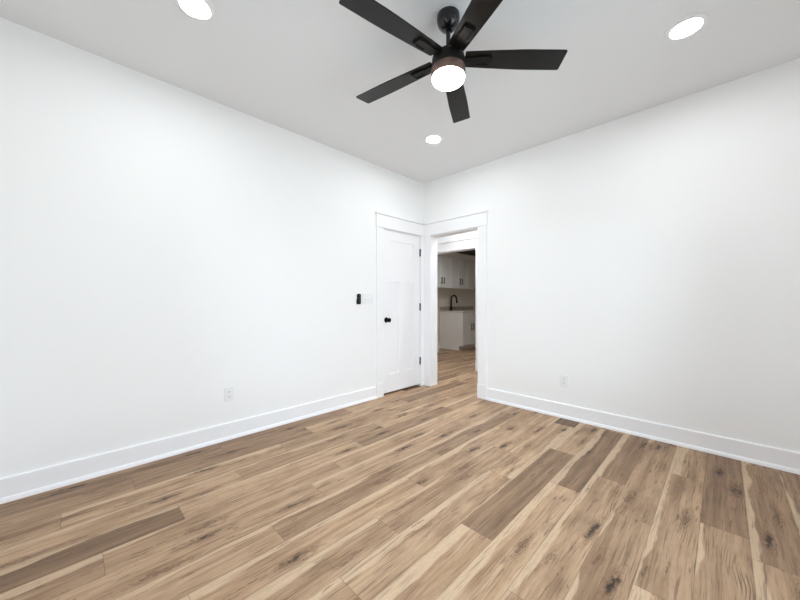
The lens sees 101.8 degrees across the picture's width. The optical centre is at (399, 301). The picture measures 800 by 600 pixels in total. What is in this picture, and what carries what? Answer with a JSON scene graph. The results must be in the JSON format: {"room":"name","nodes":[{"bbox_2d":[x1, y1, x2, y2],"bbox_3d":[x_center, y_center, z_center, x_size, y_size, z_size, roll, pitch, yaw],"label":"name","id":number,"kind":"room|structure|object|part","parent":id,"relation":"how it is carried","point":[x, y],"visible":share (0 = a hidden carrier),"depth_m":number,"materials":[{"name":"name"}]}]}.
{"room":"empty bedroom","nodes":[
{"label":"empty bedroom","id":0,"kind":"room"},
{"bbox_2d":[0,17,423,477],"bbox_3d":[-1.109,-0.240,3.136,0.115,2.780,3.975,0,0,45],"label":"wall","id":1,"kind":"structure","parent":0,"point":[165,248],"depth_m":2.38,"materials":[{"name":"paint"}]},
{"bbox_2d":[0,386,376,503],"bbox_3d":[-1.328,1.081,2.811,0.031,0.138,2.976,0,0,45],"label":"baseboard","id":2,"kind":"structure","parent":1,"relation":"attached to","point":[29,483],"depth_m":2.36,"materials":[{"name":"paint"}]},
{"bbox_2d":[224,386,233,401],"bbox_3d":[-1.430,0.776,2.725,0.008,0.120,0.075,0,0,45],"label":"wall outlet","id":3,"kind":"object","parent":1,"relation":"attached to","point":[228,391],"visible":1,"depth_m":2.72,"materials":[{"name":"white plastic"}]},
{"bbox_2d":[356,294,360,303],"bbox_3d":[-0.466,-0.028,3.686,0.023,0.118,0.053,0,0,45],"label":"remote","id":4,"kind":"object","parent":1,"relation":"attached to","point":[358,301],"visible":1,"depth_m":3.67,"materials":[{"name":"black plastic"}]},
{"bbox_2d":[362,294,372,303],"bbox_3d":[-0.372,-0.027,3.784,0.017,0.118,0.164,0,0,45],"label":"light switch","id":5,"kind":"object","parent":1,"relation":"attached to","point":[366,298],"visible":1,"depth_m":3.78,"materials":[{"name":"white plastic"}]},
{"bbox_2d":[375,211,423,397],"bbox_3d":[-0.009,0.042,4.213,0.157,2.217,0.894,0,0,45],"label":"trim","id":6,"kind":"structure","parent":1,"relation":"attached to","point":[384,221],"depth_m":3.93,"materials":[{"name":"paint"}]},
{"bbox_3d":[-0.245,0.045,3.912,0.018,1.880,0.102,0,0,45],"label":"casing","id":7,"kind":"part","parent":6,"relation":"part of","materials":[{"name":"paint"}]},
{"bbox_3d":[0.029,-0.973,4.182,0.026,0.155,0.886,0,0,45],"label":"head casing","id":8,"kind":"part","parent":6,"relation":"part of","materials":[{"name":"paint"}]},
{"bbox_3d":[0.309,0.045,4.469,0.018,1.880,0.084,0,0,45],"label":"casing","id":9,"kind":"part","parent":6,"relation":"part of","materials":[{"name":"paint"}]},
{"bbox_2d":[383,229,420,392],"bbox_3d":[0.045,0.122,4.192,0.104,2.006,0.696,0,0,45],"label":"door","id":10,"kind":"structure","parent":1,"relation":"in","point":[401,252],"depth_m":4.19,"materials":[{"name":"paint"}]},
{"bbox_3d":[-0.083,0.329,4.113,0.018,1.142,0.168,0,0,45],"label":"panel","id":11,"kind":"part","parent":10,"relation":"part of","materials":[{"name":"paint"}]},
{"bbox_3d":[0.016,-0.556,4.213,0.018,0.403,0.450,0,0,45],"label":"panel","id":12,"kind":"part","parent":10,"relation":"part of","materials":[{"name":"paint"}]},
{"bbox_3d":[0.116,0.329,4.313,0.018,1.142,0.168,0,0,45],"label":"panel","id":13,"kind":"part","parent":10,"relation":"part of","materials":[{"name":"paint"}]},
{"bbox_2d":[0,347,799,599],"bbox_3d":[1.411,1.200,4.421,6.050,0.100,9.400,0,0,45],"label":"floor","id":14,"kind":"structure","parent":0,"point":[441,491],"depth_m":1.70,"materials":[{"name":"brown wood"}]},
{"bbox_2d":[440,312,475,350],"bbox_3d":[1.752,0.704,8.289,0.694,0.893,1.470,0,0,45],"label":"base cabinet","id":15,"kind":"object","parent":14,"relation":"on","point":[457,330],"visible":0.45,"depth_m":7.77,"materials":[{"name":"paint"}]},
{"bbox_3d":[1.229,0.704,7.785,0.660,0.893,0.018,0,0,45],"label":"panel","id":16,"kind":"part","parent":15,"relation":"part of","materials":[{"name":"paint"}]},
{"bbox_2d":[440,310,475,312],"bbox_3d":[1.747,0.241,8.297,0.685,0.032,1.505,0,0,45],"label":"countertop","id":17,"kind":"structure","parent":15,"relation":"on","point":[459,311],"depth_m":7.87,"materials":[{"name":"stone"}]},
{"bbox_2d":[450,295,457,310],"bbox_3d":[1.367,0.028,8.090,0.230,0.394,0.167,0,0,45],"label":"sink faucet","id":18,"kind":"object","parent":17,"relation":"on","point":[451,307],"visible":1,"depth_m":8.09,"materials":[{"name":"black metal"}]},
{"bbox_3d":[1.591,0.750,7.696,0.020,0.576,0.358,0,0,45],"label":"door","id":19,"kind":"part","parent":15,"relation":"part of","materials":[{"name":"paint"}]},
{"bbox_3d":[1.718,0.358,7.824,0.020,0.193,0.718,0,0,45],"label":"false drawer","id":20,"kind":"part","parent":15,"relation":"part of","materials":[{"name":"paint"}]},
{"bbox_3d":[1.845,0.750,7.952,0.020,0.576,0.358,0,0,45],"label":"door","id":21,"kind":"part","parent":15,"relation":"part of","materials":[{"name":"paint"}]},
{"bbox_2d":[0,0,799,183],"bbox_3d":[0.278,-1.690,1.854,3.890,0.120,4.110,0,0,45],"label":"ceiling","id":22,"kind":"structure","parent":0,"point":[300,67],"depth_m":2.20,"materials":[{"name":"paint"}]},
{"bbox_2d":[175,0,215,20],"bbox_3d":[-1.127,-1.624,1.790,0.196,0.012,0.196,0,0,45],"label":"recessed light","id":23,"kind":"object","parent":22,"relation":"in","point":[201,10],"visible":1,"depth_m":1.80,"materials":[{"name":"white plastic"}]},
{"bbox_2d":[424,133,442,143],"bbox_3d":[0.334,-1.624,3.252,0.196,0.012,0.196,0,0,45],"label":"recessed light","id":24,"kind":"object","parent":22,"relation":"in","point":[434,138],"visible":1,"depth_m":3.24,"materials":[{"name":"white plastic"}]},
{"bbox_2d":[339,0,567,122],"bbox_3d":[0.242,-1.435,1.853,1.272,0.391,1.268,0,0,45],"label":"ceiling fan","id":25,"kind":"object","parent":22,"relation":"hanging from","point":[447,69],"visible":1,"depth_m":1.80,"materials":[{"name":"black metal"}]},
{"bbox_3d":[-0.026,-1.384,1.632,0.568,0.006,0.129,0,8,-37],"label":"blade","id":26,"kind":"part","parent":25,"relation":"part of","materials":[{"name":"black wood"}]},
{"bbox_3d":[-0.031,-1.384,2.074,0.568,0.006,0.129,0,9,35],"label":"blade","id":27,"kind":"part","parent":25,"relation":"part of","materials":[{"name":"black wood"}]},
{"bbox_3d":[0.276,-1.260,1.857,0.185,0.041,0.185,0,0,45],"label":"lamp shade","id":28,"kind":"part","parent":25,"relation":"part of","materials":[{"name":"white glass"}]},
{"bbox_3d":[0.388,-1.384,2.216,0.129,0.006,0.568,-9,-3,17],"label":"blade","id":29,"kind":"part","parent":25,"relation":"part of","materials":[{"name":"black wood"}]},
{"bbox_3d":[0.396,-1.384,1.501,0.129,0.007,0.568,9,-3,-18],"label":"blade","id":30,"kind":"part","parent":25,"relation":"part of","materials":[{"name":"black wood"}]},
{"bbox_3d":[0.652,-1.384,1.862,0.568,0.006,0.129,0,-9,-1],"label":"blade","id":31,"kind":"part","parent":25,"relation":"part of","materials":[{"name":"black wood"}]},
{"bbox_2d":[665,12,708,40],"bbox_3d":[1.697,-1.624,1.931,0.196,0.012,0.196,0,0,45],"label":"recessed light","id":32,"kind":"object","parent":22,"relation":"in","point":[688,25],"visible":1,"depth_m":1.92,"materials":[{"name":"white plastic"}]},
{"bbox_2d":[437,288,475,342],"bbox_3d":[1.201,-0.240,8.304,0.100,2.780,3.785,0,0,45],"label":"wall","id":33,"kind":"structure","parent":0,"point":[464,297],"depth_m":8.39,"materials":[{"name":"paint"}]},
{"bbox_2d":[437,255,451,288],"bbox_3d":[0.865,-0.693,7.622,0.384,0.745,0.730,0,0,45],"label":"upper cabinet","id":34,"kind":"object","parent":33,"relation":"attached to","point":[444,263],"visible":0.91,"depth_m":7.58,"materials":[{"name":"paint"}]},
{"bbox_3d":[0.842,-0.681,7.389,0.020,0.717,0.360,0,0,45],"label":"door","id":35,"kind":"part","parent":34,"relation":"part of","materials":[{"name":"paint"}]},
{"bbox_3d":[1.098,-0.681,7.647,0.020,0.717,0.360,0,0,45],"label":"door","id":36,"kind":"part","parent":34,"relation":"part of","materials":[{"name":"paint"}]},
{"bbox_2d":[441,257,468,288],"bbox_3d":[1.382,-0.693,8.142,0.384,0.745,0.730,0,0,45],"label":"upper cabinet","id":37,"kind":"object","parent":33,"relation":"attached to","point":[460,267],"visible":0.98,"depth_m":8.01,"materials":[{"name":"paint"}]},
{"bbox_3d":[1.359,-0.681,7.909,0.020,0.717,0.360,0,0,45],"label":"door","id":38,"kind":"part","parent":37,"relation":"part of","materials":[{"name":"paint"}]},
{"bbox_3d":[1.615,-0.681,8.167,0.020,0.717,0.360,0,0,45],"label":"door","id":39,"kind":"part","parent":37,"relation":"part of","materials":[{"name":"paint"}]},
{"bbox_2d":[440,306,473,310],"bbox_3d":[1.511,0.177,8.531,0.020,0.095,1.505,0,0,45],"label":"backsplash","id":40,"kind":"structure","parent":33,"relation":"attached to","point":[456,307],"depth_m":8.57,"materials":[{"name":"beige stone"}]},
{"bbox_2d":[461,260,475,289],"bbox_3d":[1.898,-0.693,8.662,0.384,0.745,0.730,0,0,45],"label":"upper cabinet","id":41,"kind":"object","parent":33,"relation":"attached to","point":[472,264],"visible":0.22,"depth_m":8.43,"materials":[{"name":"paint"}]},
{"bbox_2d":[438,252,475,260],"bbox_3d":[1.383,-1.123,8.141,0.388,0.113,2.196,0,0,45],"label":"crown molding","id":42,"kind":"structure","parent":41,"relation":"attached to","point":[455,255],"depth_m":8.00,"materials":[{"name":"paint"}]},
{"bbox_3d":[1.875,-0.681,8.429,0.020,0.717,0.360,0,0,45],"label":"door","id":43,"kind":"part","parent":41,"relation":"part of","materials":[{"name":"paint"}]},
{"bbox_2d":[437,231,477,242],"bbox_3d":[1.182,-0.240,5.574,4.100,2.780,0.115,0,0,45],"label":"wall","id":44,"kind":"structure","parent":0,"point":[474,233],"depth_m":5.66,"materials":[{"name":"paint"}]},
{"bbox_2d":[437,237,477,370],"bbox_3d":[0.967,0.042,5.759,1.147,2.217,0.157,0,0,45],"label":"trim","id":45,"kind":"structure","parent":44,"relation":"attached to","point":[467,244],"depth_m":5.50,"materials":[{"name":"paint"}]},
{"bbox_3d":[0.932,-0.973,5.723,1.129,0.155,0.026,0,0,45],"label":"head casing","id":46,"kind":"part","parent":45,"relation":"part of","materials":[{"name":"paint"}]},
{"bbox_3d":[1.295,0.045,5.369,0.100,1.880,0.018,0,0,45],"label":"casing","id":47,"kind":"part","parent":45,"relation":"part of","materials":[{"name":"paint"}]},
{"bbox_2d":[456,250,475,255],"bbox_3d":[2.340,-1.235,7.173,3.310,0.100,3.785,0,0,45],"label":"ceiling","id":48,"kind":"structure","parent":0,"point":[470,252],"depth_m":7.87,"materials":[{"name":"white paint"}]},
{"bbox_2d":[424,58,799,452],"bbox_3d":[1.678,-0.240,3.264,3.890,2.780,0.135,0,0,45],"label":"wall","id":49,"kind":"structure","parent":0,"point":[648,259],"depth_m":2.70,"materials":[{"name":"paint"}]},
{"bbox_2d":[424,210,487,399],"bbox_3d":[0.716,0.042,4.190,0.988,2.217,0.177,0,0,45],"label":"trim","id":50,"kind":"structure","parent":49,"relation":"attached to","point":[476,221],"depth_m":4.22,"materials":[{"name":"paint"}]},
{"bbox_3d":[0.371,0.045,4.454,0.128,1.880,0.018,0,0,45],"label":"casing","id":51,"kind":"part","parent":50,"relation":"part of","materials":[{"name":"paint"}]},
{"bbox_3d":[0.671,-0.973,4.151,0.980,0.155,0.026,0,0,45],"label":"head casing","id":52,"kind":"part","parent":50,"relation":"part of","materials":[{"name":"paint"}]},
{"bbox_3d":[0.975,0.045,3.854,0.116,1.880,0.018,0,0,45],"label":"casing","id":53,"kind":"part","parent":50,"relation":"part of","materials":[{"name":"paint"}]},
{"bbox_2d":[560,375,567,387],"bbox_3d":[1.623,0.788,3.218,0.075,0.120,0.008,0,0,45],"label":"wall outlet","id":54,"kind":"object","parent":49,"relation":"attached to","point":[563,378],"visible":1,"depth_m":3.21,"materials":[{"name":"white plastic"}]},
{"bbox_2d":[486,388,799,474],"bbox_3d":[1.965,1.081,2.862,2.686,0.138,0.031,0,0,45],"label":"baseboard","id":55,"kind":"structure","parent":49,"relation":"attached to","point":[758,454],"depth_m":2.66,"materials":[{"name":"paint"}]}
]}

